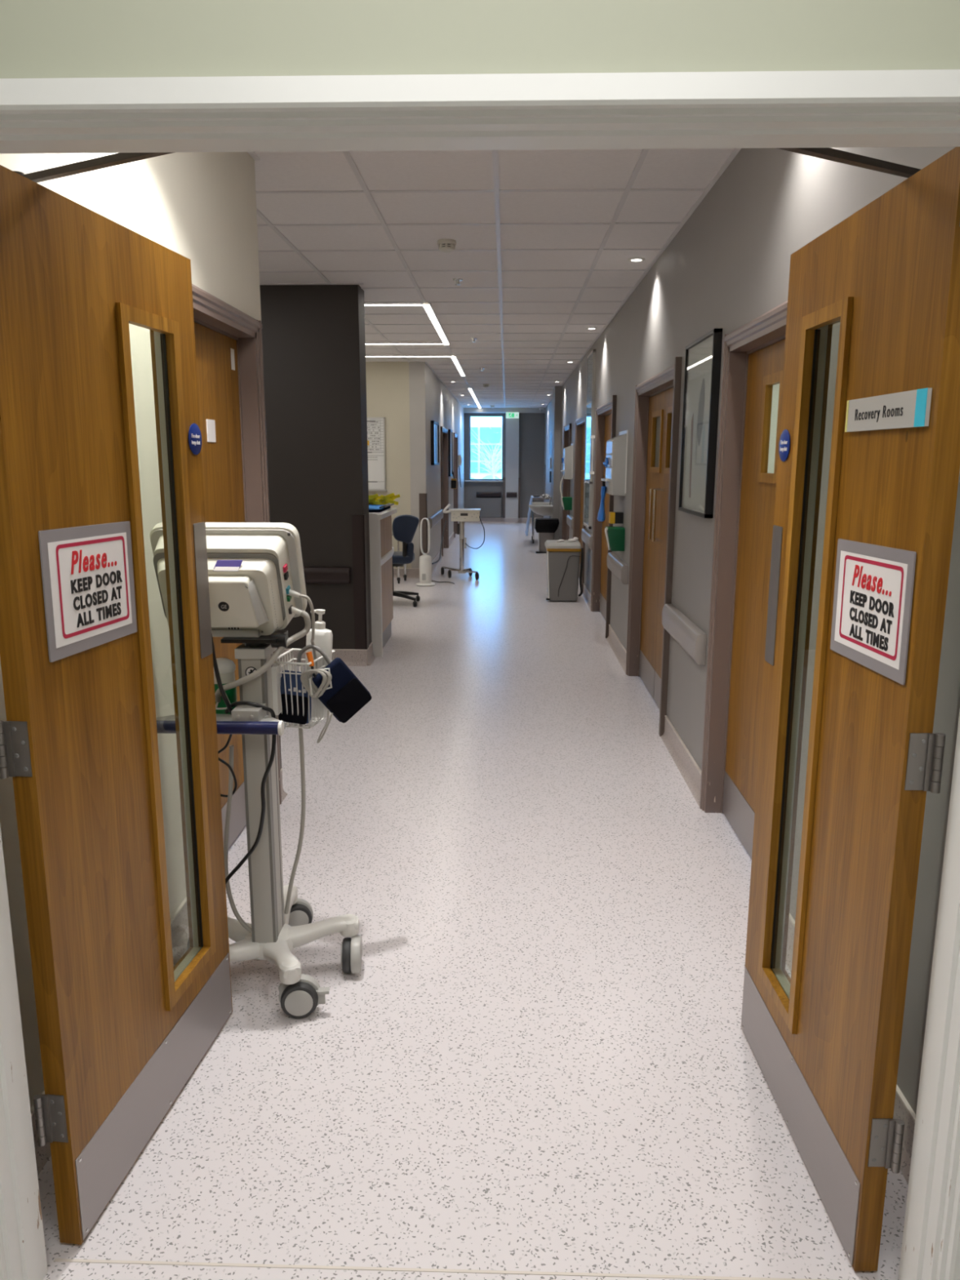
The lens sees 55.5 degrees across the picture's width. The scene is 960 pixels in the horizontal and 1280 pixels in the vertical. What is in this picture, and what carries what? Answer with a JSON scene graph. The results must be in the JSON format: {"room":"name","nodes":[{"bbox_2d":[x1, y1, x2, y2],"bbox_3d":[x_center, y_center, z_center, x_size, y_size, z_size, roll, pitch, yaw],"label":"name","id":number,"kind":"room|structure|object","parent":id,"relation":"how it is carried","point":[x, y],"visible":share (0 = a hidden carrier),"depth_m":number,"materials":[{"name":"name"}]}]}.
{"room":"hospital interior","nodes":[
{"label":"hospital interior","id":0,"kind":"room"},
{"bbox_2d":[0,151,261,1108],"bbox_3d":[-2.037,-0.380,2.743,2.170,2.710,2.530,0,11,2],"label":"wall","id":1,"kind":"structure","parent":0,"point":[201,206],"depth_m":2.70,"materials":[{"name":"beige paint"}]},
{"bbox_2d":[191,284,281,849],"bbox_3d":[-0.978,-0.187,3.434,0.150,2.068,0.986,0,11,2],"label":"door","id":2,"kind":"structure","parent":1,"relation":"in","point":[235,466],"depth_m":3.59,"materials":[{"name":"brown wood"}]},
{"bbox_2d":[206,418,216,442],"bbox_3d":[-0.988,-0.767,3.345,0.008,0.080,0.090,0,11,2],"label":"plaque","id":3,"kind":"object","parent":2,"relation":"attached to","point":[211,427],"visible":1,"depth_m":3.34,"materials":[{"name":"plastic"}]},
{"bbox_2d":[230,347,235,370],"bbox_3d":[-0.990,-1.109,3.606,0.027,0.080,0.045,0,11,2],"label":"door contact","id":4,"kind":"structure","parent":2,"relation":"attached to","point":[233,362],"depth_m":3.60,"materials":[{"name":"white plastic"}]},
{"bbox_2d":[259,284,371,648],"bbox_3d":[-1.924,-1.174,6.749,2.160,2.710,0.280,0,11,2],"label":"wall partition","id":5,"kind":"structure","parent":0,"point":[313,344],"depth_m":6.52,"materials":[{"name":"paint"}]},
{"bbox_2d":[302,566,350,583],"bbox_3d":[-1.683,-0.478,6.711,1.455,0.124,0.052,0,11,2],"label":"rail","id":6,"kind":"object","parent":5,"relation":"attached to","point":[313,575],"visible":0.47,"depth_m":6.67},
{"bbox_2d":[277,641,375,666],"bbox_3d":[-1.912,0.097,6.985,2.190,0.124,0.310,0,11,2],"label":"baseboard","id":7,"kind":"structure","parent":5,"relation":"attached to","point":[351,657],"depth_m":6.83,"materials":[{"name":"plastic"}]},
{"bbox_2d":[351,514,368,649],"bbox_3d":[-0.886,-0.428,6.764,0.091,0.995,0.100,0,11,2],"label":"guard","id":8,"kind":"object","parent":5,"relation":"attached to","point":[361,624],"visible":1,"depth_m":6.72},
{"bbox_2d":[365,361,411,568],"bbox_3d":[-1.872,-2.168,11.762,1.970,2.710,0.200,0,11,2],"label":"wall","id":9,"kind":"structure","parent":0,"point":[387,382],"depth_m":11.51,"materials":[{"name":"paint"}]},
{"bbox_2d":[366,417,386,491],"bbox_3d":[-1.775,-2.358,11.584,1.170,0.917,0.070,0,11,2],"label":"whiteboard","id":10,"kind":"object","parent":9,"relation":"attached to","point":[375,425],"visible":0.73,"depth_m":11.58,"materials":[{"name":"metal"}]},
{"bbox_2d":[408,361,463,568],"bbox_3d":[-0.638,-3.165,16.806,0.200,2.710,10.550,0,11,2],"label":"wall","id":11,"kind":"structure","parent":0,"point":[429,399],"depth_m":12.10,"materials":[{"name":"paint"}]},
{"bbox_2d":[30,522,465,1175],"bbox_3d":[-0.675,-0.890,11.980,0.030,0.124,20.800,0,11,2],"label":"baseboard","id":12,"kind":"structure","parent":11,"relation":"attached to","point":[180,931],"depth_m":2.85,"materials":[{"name":"plastic"}]},
{"bbox_2d":[418,493,427,555],"bbox_3d":[-0.732,-1.413,11.812,0.098,0.965,0.090,0,11,2],"label":"guard","id":13,"kind":"object","parent":11,"relation":"attached to","point":[423,505],"visible":0.64,"depth_m":11.74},
{"bbox_2d":[430,420,439,465],"bbox_3d":[-0.630,-2.759,12.806,0.045,0.590,0.950,0,11,2],"label":"wall picture","id":14,"kind":"object","parent":11,"relation":"attached to","point":[434,425],"visible":1,"depth_m":12.64},
{"bbox_2d":[434,423,438,462],"bbox_3d":[-0.634,-2.759,12.807,0.026,0.540,0.900,0,11,2],"label":"print","id":15,"kind":"object","parent":14,"relation":"attached to","point":[436,425],"depth_m":12.91},
{"bbox_2d":[428,509,443,528],"bbox_3d":[-0.625,-1.754,13.133,0.052,0.140,2.200,0,11,2],"label":"rail","id":16,"kind":"object","parent":11,"relation":"attached to","point":[437,517],"visible":0.87,"depth_m":12.79,"materials":[{"name":"plastic"}]},
{"bbox_2d":[440,426,448,556],"bbox_3d":[-0.638,-2.458,15.018,0.150,2.018,1.446,0,11,2],"label":"door","id":17,"kind":"structure","parent":11,"relation":"in","point":[444,432],"depth_m":15.56,"materials":[{"name":"wood"}]},
{"bbox_2d":[448,429,453,476],"bbox_3d":[-0.529,-3.332,16.260,0.045,0.810,0.650,0,11,2],"label":"wall picture","id":18,"kind":"object","parent":11,"relation":"attached to","point":[450,431],"visible":0.93,"depth_m":16.00,"materials":[{"name":"paper"}]},
{"bbox_2d":[453,432,457,537],"bbox_3d":[-0.543,-3.096,18.239,0.150,2.018,1.136,0,11,2],"label":"door","id":19,"kind":"structure","parent":11,"relation":"in","point":[455,435],"depth_m":18.60,"materials":[{"name":"wood"}]},
{"bbox_2d":[37,522,908,1279],"bbox_3d":[-0.401,-0.530,10.615,5.400,0.050,24.200,0,11,2],"label":"floor","id":20,"kind":"structure","parent":0,"point":[539,1056],"depth_m":2.51,"materials":[{"name":"plastic"}]},
{"bbox_2d":[155,630,362,1018],"bbox_3d":[-0.648,0.484,2.666,0.593,1.049,0.536,0,11,2],"label":"cart","id":21,"kind":"object","parent":20,"relation":"on","point":[274,934],"visible":0.75,"depth_m":2.59,"materials":[{"name":"white plastic"}]},
{"bbox_2d":[213,657,237,714],"bbox_3d":[-0.730,0.136,2.576,0.082,0.168,0.085,0,11,2],"label":"wipes canister","id":22,"kind":"object","parent":21,"relation":"on","point":[226,667],"visible":0.48,"depth_m":2.55,"materials":[{"name":"beige plastic"}]},
{"bbox_2d":[217,733,236,797],"bbox_3d":[-0.719,0.343,2.568,0.060,0.236,0.133,-6,13,-30],"label":"cord","id":23,"kind":"object","parent":21,"relation":"hanging from","point":[230,735],"visible":0.62,"depth_m":2.55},
{"bbox_2d":[149,522,306,637],"bbox_3d":[-0.703,-0.168,2.511,0.413,0.308,0.246,0,11,2],"label":"patient monitor","id":24,"kind":"object","parent":21,"relation":"on","point":[256,580],"visible":0.82,"depth_m":2.45,"materials":[{"name":"beige plastic"}]},
{"bbox_2d":[211,633,232,715],"bbox_3d":[-0.719,0.059,2.441,0.102,0.308,0.049,-2,11,-10],"label":"power cord","id":25,"kind":"object","parent":24,"relation":"hanging from","point":[215,662],"visible":0.51,"depth_m":2.43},
{"bbox_2d":[214,610,311,702],"bbox_3d":[-0.608,0.075,2.525,0.264,0.301,0.135,0,11,2],"label":"hose","id":26,"kind":"object","parent":24,"relation":"attached to","point":[267,665],"visible":0.84,"depth_m":2.49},
{"bbox_2d":[298,594,317,668],"bbox_3d":[-0.478,-0.016,2.613,0.039,0.254,0.153,0,11,2],"label":"cable","id":27,"kind":"object","parent":24,"relation":"attached to","point":[306,597],"visible":0.91,"depth_m":2.55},
{"bbox_2d":[223,745,251,933],"bbox_3d":[-0.701,0.576,2.613,0.075,0.570,0.012,0,11,2],"label":"hose","id":28,"kind":"object","parent":21,"relation":"hanging from","point":[237,916],"visible":0.92,"depth_m":2.61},
{"bbox_2d":[224,701,275,884],"bbox_3d":[-0.666,0.460,2.550,0.209,0.608,0.042,2,11,9],"label":"power cord","id":29,"kind":"object","parent":21,"relation":"hanging from","point":[235,869],"visible":0.84,"depth_m":2.52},
{"bbox_2d":[271,648,334,728],"bbox_3d":[-0.514,0.145,2.712,0.181,0.199,0.232,0,11,2],"label":"wire basket","id":30,"kind":"object","parent":21,"relation":"hanging from","point":[276,669],"visible":0.57,"depth_m":2.63,"materials":[{"name":"white metal"}]},
{"bbox_2d":[284,724,305,914],"bbox_3d":[-0.556,0.536,2.718,0.077,0.602,0.024,-3,12,-16],"label":"hose","id":31,"kind":"object","parent":30,"relation":"hanging from","point":[300,730],"visible":1,"depth_m":2.72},
{"bbox_2d":[278,670,313,724],"bbox_3d":[-0.538,0.167,2.659,0.106,0.154,0.038,3,12,14],"label":"pressure cuff","id":32,"kind":"object","parent":30,"relation":"in","point":[299,718],"visible":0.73,"depth_m":2.65,"materials":[{"name":"black fabric"}]},
{"bbox_2d":[306,651,316,677],"bbox_3d":[-0.485,0.070,2.626,0.034,0.075,0.017,5,12,22],"label":"connector","id":33,"kind":"object","parent":30,"relation":"in","point":[309,655],"visible":0.88,"depth_m":2.62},
{"bbox_2d":[296,644,331,666],"bbox_3d":[-0.483,0.044,2.653,0.100,0.062,0.017,-1,11,-7],"label":"cable loop","id":34,"kind":"object","parent":30,"relation":"on","point":[302,651],"visible":0.94,"depth_m":2.65,"materials":[{"name":"plastic"}]},
{"bbox_2d":[300,668,332,698],"bbox_3d":[-0.468,0.124,2.608,0.087,0.085,0.021,0,11,2],"label":"coiled cable","id":35,"kind":"object","parent":30,"relation":"hanging from","point":[305,675],"visible":1,"depth_m":2.60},
{"bbox_2d":[305,608,333,716],"bbox_3d":[-0.488,0.069,2.741,0.093,0.327,0.048,0,11,2],"label":"pump bottle","id":36,"kind":"object","parent":30,"relation":"in","point":[323,636],"visible":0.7,"depth_m":2.71,"materials":[{"name":"white plastic"}]},
{"bbox_2d":[312,657,371,723],"bbox_3d":[-0.414,0.148,2.693,0.194,0.201,0.049,-6,13,-28],"label":"pressure cuff","id":37,"kind":"object","parent":30,"relation":"in","point":[348,695],"visible":0.91,"depth_m":2.68,"materials":[{"name":"blue fabric"}]},
{"bbox_2d":[316,710,333,742],"bbox_3d":[-0.454,0.254,2.670,0.050,0.099,0.010,-3,12,-17],"label":"tubing","id":38,"kind":"object","parent":37,"relation":"attached to","point":[327,722],"visible":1,"depth_m":2.67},
{"bbox_2d":[368,506,396,657],"bbox_3d":[-1.206,-0.538,7.652,0.955,1.115,1.255,0,11,2],"label":"reception desk","id":39,"kind":"object","parent":20,"relation":"on","point":[381,550],"visible":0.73,"depth_m":7.13,"materials":[{"name":"white plastic"}]},
{"bbox_2d":[368,493,383,504],"bbox_3d":[-0.940,-1.216,7.947,0.196,0.118,0.199,-4,12,-20],"label":"packet","id":40,"kind":"object","parent":39,"relation":"on","point":[375,500],"visible":0.63,"depth_m":7.89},
{"bbox_2d":[368,504,390,512],"bbox_3d":[-0.977,-1.090,7.548,0.390,0.026,0.670,0,11,2],"label":"desk tray","id":41,"kind":"object","parent":39,"relation":"on","point":[372,508],"visible":0.33,"depth_m":7.45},
{"bbox_2d":[368,506,396,519],"bbox_3d":[-0.954,-1.058,7.562,0.455,0.040,1.215,0,11,2],"label":"countertop","id":42,"kind":"structure","parent":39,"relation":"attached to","point":[385,514],"depth_m":7.36,"materials":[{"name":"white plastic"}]},
{"bbox_2d":[377,493,399,505],"bbox_3d":[-0.805,-1.224,7.971,0.210,0.126,0.201,0,11,2],"label":"plant","id":43,"kind":"object","parent":39,"relation":"on","point":[390,498],"visible":0.91,"depth_m":7.93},
{"bbox_2d":[391,531,406,583],"bbox_3d":[-1.065,-1.034,11.412,0.340,0.625,0.400,0,11,2],"label":"stand","id":44,"kind":"object","parent":20,"relation":"on","point":[398,579],"visible":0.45,"depth_m":11.30,"materials":[{"name":"silver metal"}]},
{"bbox_2d":[391,514,420,607],"bbox_3d":[-0.962,-0.855,9.653,0.677,0.959,0.694,0,11,2],"label":"chair","id":45,"kind":"object","parent":20,"relation":"on","point":[404,526],"visible":0.59,"depth_m":9.42,"materials":[{"name":"fabric"}]},
{"bbox_2d":[415,517,435,586],"bbox_3d":[-0.667,-1.075,11.127,0.244,0.819,0.244,0,11,2],"label":"tower fan","id":46,"kind":"object","parent":20,"relation":"on","point":[425,561],"visible":1,"depth_m":11.10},
{"bbox_2d":[53,1258,837,1279],"bbox_3d":[-0.024,1.204,1.740,1.597,0.001,0.006,0,11,2],"label":"threshold","id":47,"kind":"object","parent":20,"relation":"on","point":[383,1268],"visible":1,"depth_m":1.74,"materials":[{"name":"metal"}]},
{"bbox_2d":[440,503,480,579],"bbox_3d":[-0.265,-1.297,11.887,0.720,0.960,0.426,5,12,23],"label":"trolley","id":48,"kind":"object","parent":20,"relation":"on","point":[460,515],"visible":1,"depth_m":11.81,"materials":[{"name":"beige plastic"}]},
{"bbox_2d":[524,495,551,543],"bbox_3d":[1.102,-2.260,17.062,0.502,0.842,0.820,0,11,2],"label":"trolley","id":49,"kind":"object","parent":20,"relation":"on","point":[532,498],"visible":0.7,"depth_m":16.75,"materials":[{"name":"metal"}]},
{"bbox_2d":[524,495,539,536],"bbox_3d":[0.972,-2.328,17.052,0.242,0.704,0.820,0,11,2],"label":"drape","id":50,"kind":"object","parent":49,"relation":"hanging from","point":[532,499],"depth_m":16.76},
{"bbox_2d":[534,518,559,553],"bbox_3d":[1.105,-1.730,15.127,0.400,0.555,0.400,0,11,2],"label":"pedal bin","id":51,"kind":"object","parent":20,"relation":"on","point":[546,528],"visible":0.89,"depth_m":14.94,"materials":[{"name":"metal"}]},
{"bbox_2d":[544,539,581,600],"bbox_3d":[0.902,-0.766,10.013,0.378,0.628,0.445,0,11,2],"label":"waste bin","id":52,"kind":"object","parent":20,"relation":"on","point":[562,557],"visible":1,"depth_m":9.82,"materials":[{"name":"plastic"}]},
{"bbox_2d":[577,547,583,596],"bbox_3d":[1.102,-0.737,9.946,0.040,0.538,0.080,-4,12,-19],"label":"cable","id":53,"kind":"object","parent":20,"relation":"on","point":[582,548],"visible":0.98,"depth_m":9.92,"materials":[{"name":"plastic"}]},
{"bbox_2d":[0,0,959,78],"bbox_3d":[-0.060,-0.108,1.393,4.200,2.710,0.110,0,11,2],"label":"wall","id":54,"kind":"structure","parent":0,"point":[39,38],"depth_m":1.20,"materials":[{"name":"paint"}]},
{"bbox_2d":[0,164,232,1244],"bbox_3d":[-0.759,0.144,1.967,0.070,1.974,0.794,1,11,7],"label":"door","id":55,"kind":"structure","parent":54,"relation":"in","point":[122,1030],"depth_m":1.81,"materials":[{"name":"brown wood"}]},
{"bbox_2d":[38,520,137,662],"bbox_3d":[-0.748,-0.103,1.764,0.005,0.237,0.320,1,11,7],"label":"notice","id":56,"kind":"object","parent":55,"relation":"attached to","point":[87,575],"visible":1,"depth_m":1.74,"materials":[{"name":"paper"}]},
{"bbox_2d":[13,152,172,182],"bbox_3d":[-0.618,-0.760,1.463,0.710,0.160,0.306,8,14,35],"label":"door closer","id":57,"kind":"object","parent":55,"relation":"attached to","point":[118,158],"depth_m":1.57,"materials":[{"name":"brown metal"}]},
{"bbox_2d":[188,423,201,454],"bbox_3d":[-0.688,-0.485,2.204,0.003,0.074,0.074,2,11,7],"label":"disc","id":58,"kind":"object","parent":55,"relation":"attached to","point":[194,433],"visible":1,"depth_m":2.20,"materials":[{"name":"plastic"}]},
{"bbox_2d":[0,69,959,1279],"bbox_3d":[-0.025,0.232,1.444,1.747,2.023,0.153,0,11,2],"label":"door frame","id":59,"kind":"structure","parent":54,"relation":"attached to","point":[837,108],"depth_m":1.23,"materials":[{"name":"paint"}]},
{"bbox_2d":[741,146,959,1271],"bbox_3d":[0.736,0.159,1.905,0.067,1.974,0.779,0,11,-1],"label":"door","id":60,"kind":"structure","parent":54,"relation":"in","point":[824,1039],"depth_m":1.74,"materials":[{"name":"brown wood"}]},
{"bbox_2d":[778,429,790,461],"bbox_3d":[0.710,-0.454,2.129,0.003,0.074,0.074,0,11,0],"label":"disc","id":61,"kind":"object","parent":60,"relation":"attached to","point":[784,440],"visible":1,"depth_m":2.12,"materials":[{"name":"plastic"}]},
{"bbox_2d":[775,147,921,177],"bbox_3d":[0.620,-0.753,1.439,0.698,0.160,0.293,-7,13,-33],"label":"door closer","id":62,"kind":"object","parent":60,"relation":"attached to","point":[828,153],"depth_m":1.54,"materials":[{"name":"brown metal"}]},
{"bbox_2d":[830,538,916,684],"bbox_3d":[0.710,-0.062,1.668,0.005,0.228,0.326,0,11,0],"label":"notice","id":63,"kind":"object","parent":60,"relation":"attached to","point":[873,586],"visible":1,"depth_m":1.64,"materials":[{"name":"paper"}]},
{"bbox_2d":[844,387,932,431],"bbox_3d":[0.709,-0.400,1.601,0.008,0.059,0.319,0,11,0],"label":"room sign","id":64,"kind":"object","parent":60,"relation":"attached to","point":[907,409],"visible":1,"depth_m":1.57,"materials":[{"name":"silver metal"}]},
{"bbox_2d":[247,148,741,408],"bbox_3d":[-0.798,-3.533,11.582,4.895,0.056,21.160,0,11,2],"label":"ceiling","id":65,"kind":"structure","parent":0,"point":[545,239],"depth_m":5.09,"materials":[{"name":"tile"}]},
{"bbox_2d":[364,302,450,344],"bbox_3d":[-1.366,-2.868,8.360,2.036,0.012,2.546,0,11,2],"label":"recessed light","id":66,"kind":"object","parent":65,"relation":"in","point":[428,308],"visible":0.57,"depth_m":7.83,"materials":[{"name":"white"}]},
{"bbox_2d":[365,355,466,376],"bbox_3d":[-1.260,-3.583,11.968,2.036,0.012,2.586,0,11,2],"label":"recessed light","id":67,"kind":"object","parent":65,"relation":"in","point":[454,358],"visible":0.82,"depth_m":10.79,"materials":[{"name":"white"}]},
{"bbox_2d":[451,356,465,376],"bbox_3d":[-1.260,-3.579,11.969,2.010,0.002,2.560,0,11,2],"label":"diffuser","id":68,"kind":"object","parent":67,"relation":"attached to","point":[455,360],"depth_m":11.78,"materials":[{"name":"white"}]},
{"bbox_2d":[437,239,456,252],"bbox_3d":[-0.185,-2.191,5.079,0.108,0.058,0.108,0,11,2],"label":"smoke detector","id":69,"kind":"object","parent":65,"relation":"attached to","point":[444,245],"visible":1,"depth_m":5.04,"materials":[{"name":"beige plastic"}]},
{"bbox_2d":[467,387,481,408],"bbox_3d":[-0.087,-4.876,18.500,0.076,0.012,6.106,0,11,2],"label":"recessed light","id":70,"kind":"object","parent":65,"relation":"in","point":[471,391],"visible":1,"depth_m":17.67,"materials":[{"name":"white"}]},
{"bbox_2d":[463,413,545,517],"bbox_3d":[0.597,-4.206,22.071,2.500,2.710,0.250,0,11,2],"label":"wall","id":71,"kind":"structure","parent":0,"point":[531,425],"depth_m":21.93,"materials":[{"name":"paint"}]},
{"bbox_2d":[393,517,543,577],"bbox_3d":[-0.547,-1.888,17.017,2.132,0.124,11.189,3,12,13],"label":"baseboard","id":72,"kind":"structure","parent":71,"relation":"attached to","point":[411,572],"depth_m":22.09,"materials":[{"name":"plastic"}]},
{"bbox_2d":[465,414,503,481],"bbox_3d":[0.120,-4.598,21.895,0.950,1.575,0.210,0,11,2],"label":"window","id":73,"kind":"structure","parent":71,"relation":"in","point":[502,415],"depth_m":21.93,"materials":[{"name":"plastic"}]},
{"bbox_2d":[475,497,501,517],"bbox_3d":[0.210,-3.211,22.113,0.620,0.460,0.065,0,11,2],"label":"radiator","id":74,"kind":"object","parent":71,"relation":"attached to","point":[490,507],"visible":0.86,"depth_m":22.08,"materials":[{"name":"metal"}]},
{"bbox_2d":[475,492,501,497],"bbox_3d":[0.212,-3.517,22.065,0.600,0.124,0.052,0,11,2],"label":"rail","id":75,"kind":"object","parent":71,"relation":"attached to","point":[477,494],"visible":1,"depth_m":22.04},
{"bbox_2d":[463,407,545,413],"bbox_3d":[0.579,-5.438,21.598,1.930,0.110,0.200,0,11,2],"label":"ceiling","id":76,"kind":"structure","parent":0,"point":[466,410],"depth_m":21.51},
{"bbox_2d":[506,412,519,417],"bbox_3d":[0.764,-5.291,21.476,0.300,0.130,0.084,0,11,2],"label":"exit sign","id":77,"kind":"object","parent":76,"relation":"attached to","point":[508,415],"visible":1,"depth_m":21.44,"materials":[{"name":"green"}]},
{"bbox_2d":[505,417,519,518],"bbox_3d":[0.769,-4.117,21.905,0.315,2.600,0.100,0,11,2],"label":"wall column","id":78,"kind":"structure","parent":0,"point":[512,437],"depth_m":21.84,"materials":[{"name":"paint"}]},
{"bbox_2d":[502,477,505,518],"bbox_3d":[0.580,-3.429,21.995,0.062,0.965,0.022,0,11,2],"label":"guard","id":79,"kind":"object","parent":78,"relation":"attached to","point":[504,478],"visible":1,"depth_m":21.98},
{"bbox_2d":[550,386,561,540],"bbox_3d":[1.306,-2.947,15.731,0.110,2.710,0.830,0,11,2],"label":"wall pillar","id":80,"kind":"structure","parent":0,"point":[557,391],"depth_m":15.33,"materials":[{"name":"beige paint"}]},
{"bbox_2d":[528,496,553,515],"bbox_3d":[1.043,-2.319,15.758,0.408,0.336,0.616,0,11,2],"label":"basin","id":81,"kind":"object","parent":80,"relation":"attached to","point":[544,508],"visible":1,"depth_m":15.58,"materials":[{"name":"white ceramic"}]},
{"bbox_2d":[543,146,959,1114],"bbox_3d":[1.342,-2.142,11.668,0.200,2.710,20.910,0,11,2],"label":"wall","id":82,"kind":"structure","parent":0,"point":[727,266],"depth_m":3.55,"materials":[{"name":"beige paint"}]},
{"bbox_2d":[561,423,571,540],"bbox_3d":[1.340,-2.165,13.575,0.150,2.013,1.276,0,11,2],"label":"door","id":83,"kind":"structure","parent":82,"relation":"in","point":[567,428],"depth_m":14.09,"materials":[{"name":"brown wood"}]},
{"bbox_2d":[560,496,572,510],"bbox_3d":[1.190,-1.895,12.623,0.152,0.182,0.200,0,11,2],"label":"bin","id":84,"kind":"object","parent":82,"relation":"attached to","point":[566,502],"visible":1,"depth_m":12.53,"materials":[{"name":"green plastic"}]},
{"bbox_2d":[560,443,573,479],"bbox_3d":[1.199,-2.473,12.631,0.145,0.485,0.390,0,11,2],"label":"dispenser","id":85,"kind":"object","parent":82,"relation":"attached to","point":[567,451],"visible":0.98,"depth_m":12.46,"materials":[{"name":"grey plastic"}]},
{"bbox_2d":[566,514,573,529],"bbox_3d":[1.234,-1.613,12.444,0.052,0.140,0.900,0,11,2],"label":"rail","id":86,"kind":"object","parent":82,"relation":"attached to","point":[569,518],"visible":0.83,"depth_m":12.28,"materials":[{"name":"plastic"}]},
{"bbox_2d":[573,413,586,591],"bbox_3d":[1.267,-1.671,11.085,0.150,2.013,1.556,0,11,2],"label":"door","id":87,"kind":"structure","parent":82,"relation":"in","point":[580,430],"depth_m":11.66,"materials":[{"name":"brown wood"}]},
{"bbox_2d":[581,528,592,549],"bbox_3d":[1.156,-1.091,9.811,0.052,0.140,1.070,0,11,2],"label":"rail","id":88,"kind":"object","parent":82,"relation":"attached to","point":[586,536],"visible":0.81,"depth_m":9.63,"materials":[{"name":"plastic"}]},
{"bbox_2d":[583,349,595,528],"bbox_3d":[1.175,-2.133,9.797,0.030,1.820,0.690,0,11,2],"label":"panel","id":89,"kind":"object","parent":82,"relation":"attached to","point":[591,358],"visible":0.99,"depth_m":9.66,"materials":[{"name":"glass"}]},
{"bbox_2d":[591,400,612,620],"bbox_3d":[1.189,-1.147,8.437,0.150,2.013,1.456,0,11,2],"label":"door","id":90,"kind":"structure","parent":82,"relation":"in","point":[604,412],"depth_m":9.00,"materials":[{"name":"brown wood"}]},
{"bbox_2d":[605,395,617,638],"bbox_3d":[1.107,-1.016,7.709,0.032,2.040,0.026,0,11,2],"label":"strip","id":91,"kind":"object","parent":82,"relation":"attached to","point":[614,397],"visible":0.57,"depth_m":7.75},
{"bbox_2d":[600,430,627,495],"bbox_3d":[1.035,-1.372,7.071,0.145,0.485,0.490,0,11,2],"label":"dispenser","id":92,"kind":"object","parent":82,"relation":"attached to","point":[616,446],"visible":0.94,"depth_m":6.87,"materials":[{"name":"grey plastic"}]},
{"bbox_2d":[596,480,606,521],"bbox_3d":[0.977,-1.117,7.297,0.065,0.327,0.180,0,11,2],"label":"roll","id":93,"kind":"object","parent":92,"relation":"hanging from","point":[601,515],"visible":0.91,"depth_m":7.26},
{"bbox_2d":[604,526,625,551],"bbox_3d":[1.026,-0.785,7.025,0.152,0.182,0.200,0,11,2],"label":"bin","id":94,"kind":"object","parent":82,"relation":"attached to","point":[615,535],"visible":1,"depth_m":6.93,"materials":[{"name":"green plastic"}]},
{"bbox_2d":[608,511,623,523],"bbox_3d":[1.055,-0.948,7.071,0.100,0.085,0.105,0,11,2],"label":"switch box","id":95,"kind":"object","parent":82,"relation":"attached to","point":[614,517],"visible":1,"depth_m":7.02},
{"bbox_2d":[606,551,628,584],"bbox_3d":[1.080,-0.575,7.207,0.052,0.140,0.980,0,11,2],"label":"rail","id":96,"kind":"object","parent":82,"relation":"attached to","point":[616,566],"visible":1,"depth_m":6.99,"materials":[{"name":"plastic"}]},
{"bbox_2d":[626,363,675,733],"bbox_3d":[1.108,-0.597,5.662,0.150,2.013,1.496,0,11,2],"label":"door","id":97,"kind":"structure","parent":82,"relation":"in","point":[654,397],"depth_m":6.02,"materials":[{"name":"brown wood"}]},
{"bbox_2d":[658,356,682,736],"bbox_3d":[1.025,-0.462,4.915,0.032,2.040,0.027,0,11,2],"label":"strip","id":98,"kind":"object","parent":82,"relation":"attached to","point":[677,366],"visible":0.86,"depth_m":4.87,"materials":[{"name":"metal"}]},
{"bbox_2d":[662,604,706,665],"bbox_3d":[1.001,-0.042,4.516,0.052,0.140,0.890,0,11,2],"label":"rail","id":99,"kind":"object","parent":82,"relation":"attached to","point":[689,636],"visible":1,"depth_m":4.33,"materials":[{"name":"plastic"}]},
{"bbox_2d":[678,328,722,518],"bbox_3d":[1.008,-0.980,4.208,0.035,0.790,0.630,0,11,2],"label":"framed picture","id":100,"kind":"object","parent":82,"relation":"attached to","point":[702,369],"visible":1,"depth_m":4.15,"materials":[{"name":"paper"}]},
{"bbox_2d":[688,413,693,497],"bbox_3d":[1.008,-0.879,4.355,0.001,0.396,0.059,0,11,2],"label":"print","id":101,"kind":"object","parent":100,"relation":"attached to","point":[691,433],"depth_m":4.35},
{"bbox_2d":[697,377,704,445],"bbox_3d":[1.003,-1.033,4.141,0.001,0.296,0.129,0,11,2],"label":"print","id":102,"kind":"object","parent":100,"relation":"attached to","point":[700,406],"depth_m":4.14},
{"bbox_2d":[699,300,787,858],"bbox_3d":[1.040,-0.141,3.363,0.150,2.013,1.046,0,11,2],"label":"door","id":103,"kind":"structure","parent":82,"relation":"in","point":[753,358],"depth_m":3.65,"materials":[{"name":"brown wood"}]},
{"bbox_2d":[582,582,915,1184],"bbox_3d":[1.184,-0.876,11.928,0.110,0.124,20.800,0,11,2],"label":"baseboard","id":104,"kind":"structure","parent":82,"relation":"attached to","point":[687,766],"depth_m":4.26,"materials":[{"name":"plastic"}]},
{"label":"outside","id":105,"kind":"structure","parent":0,"visible":0},
{"bbox_3d":[1.474,-7.943,50.727,60.000,0.100,57.350,0,11,2],"label":"ground","id":106,"kind":"structure","parent":105,"visible":0},
{"bbox_2d":[470,416,502,479],"bbox_3d":[-0.755,-11.043,41.657,24.000,9.500,6.060,0,11,2],"label":"building","id":107,"kind":"structure","parent":106,"relation":"on","point":[488,429],"depth_m":39.05,"materials":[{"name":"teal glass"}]},
{"bbox_2d":[470,429,502,479],"bbox_3d":[0.463,-5.796,31.538,1.664,3.151,1.558,-11,16,-44],"label":"tree","id":108,"kind":"object","parent":106,"relation":"on","point":[493,460],"visible":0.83,"depth_m":31.41,"materials":[{"name":"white plant"}]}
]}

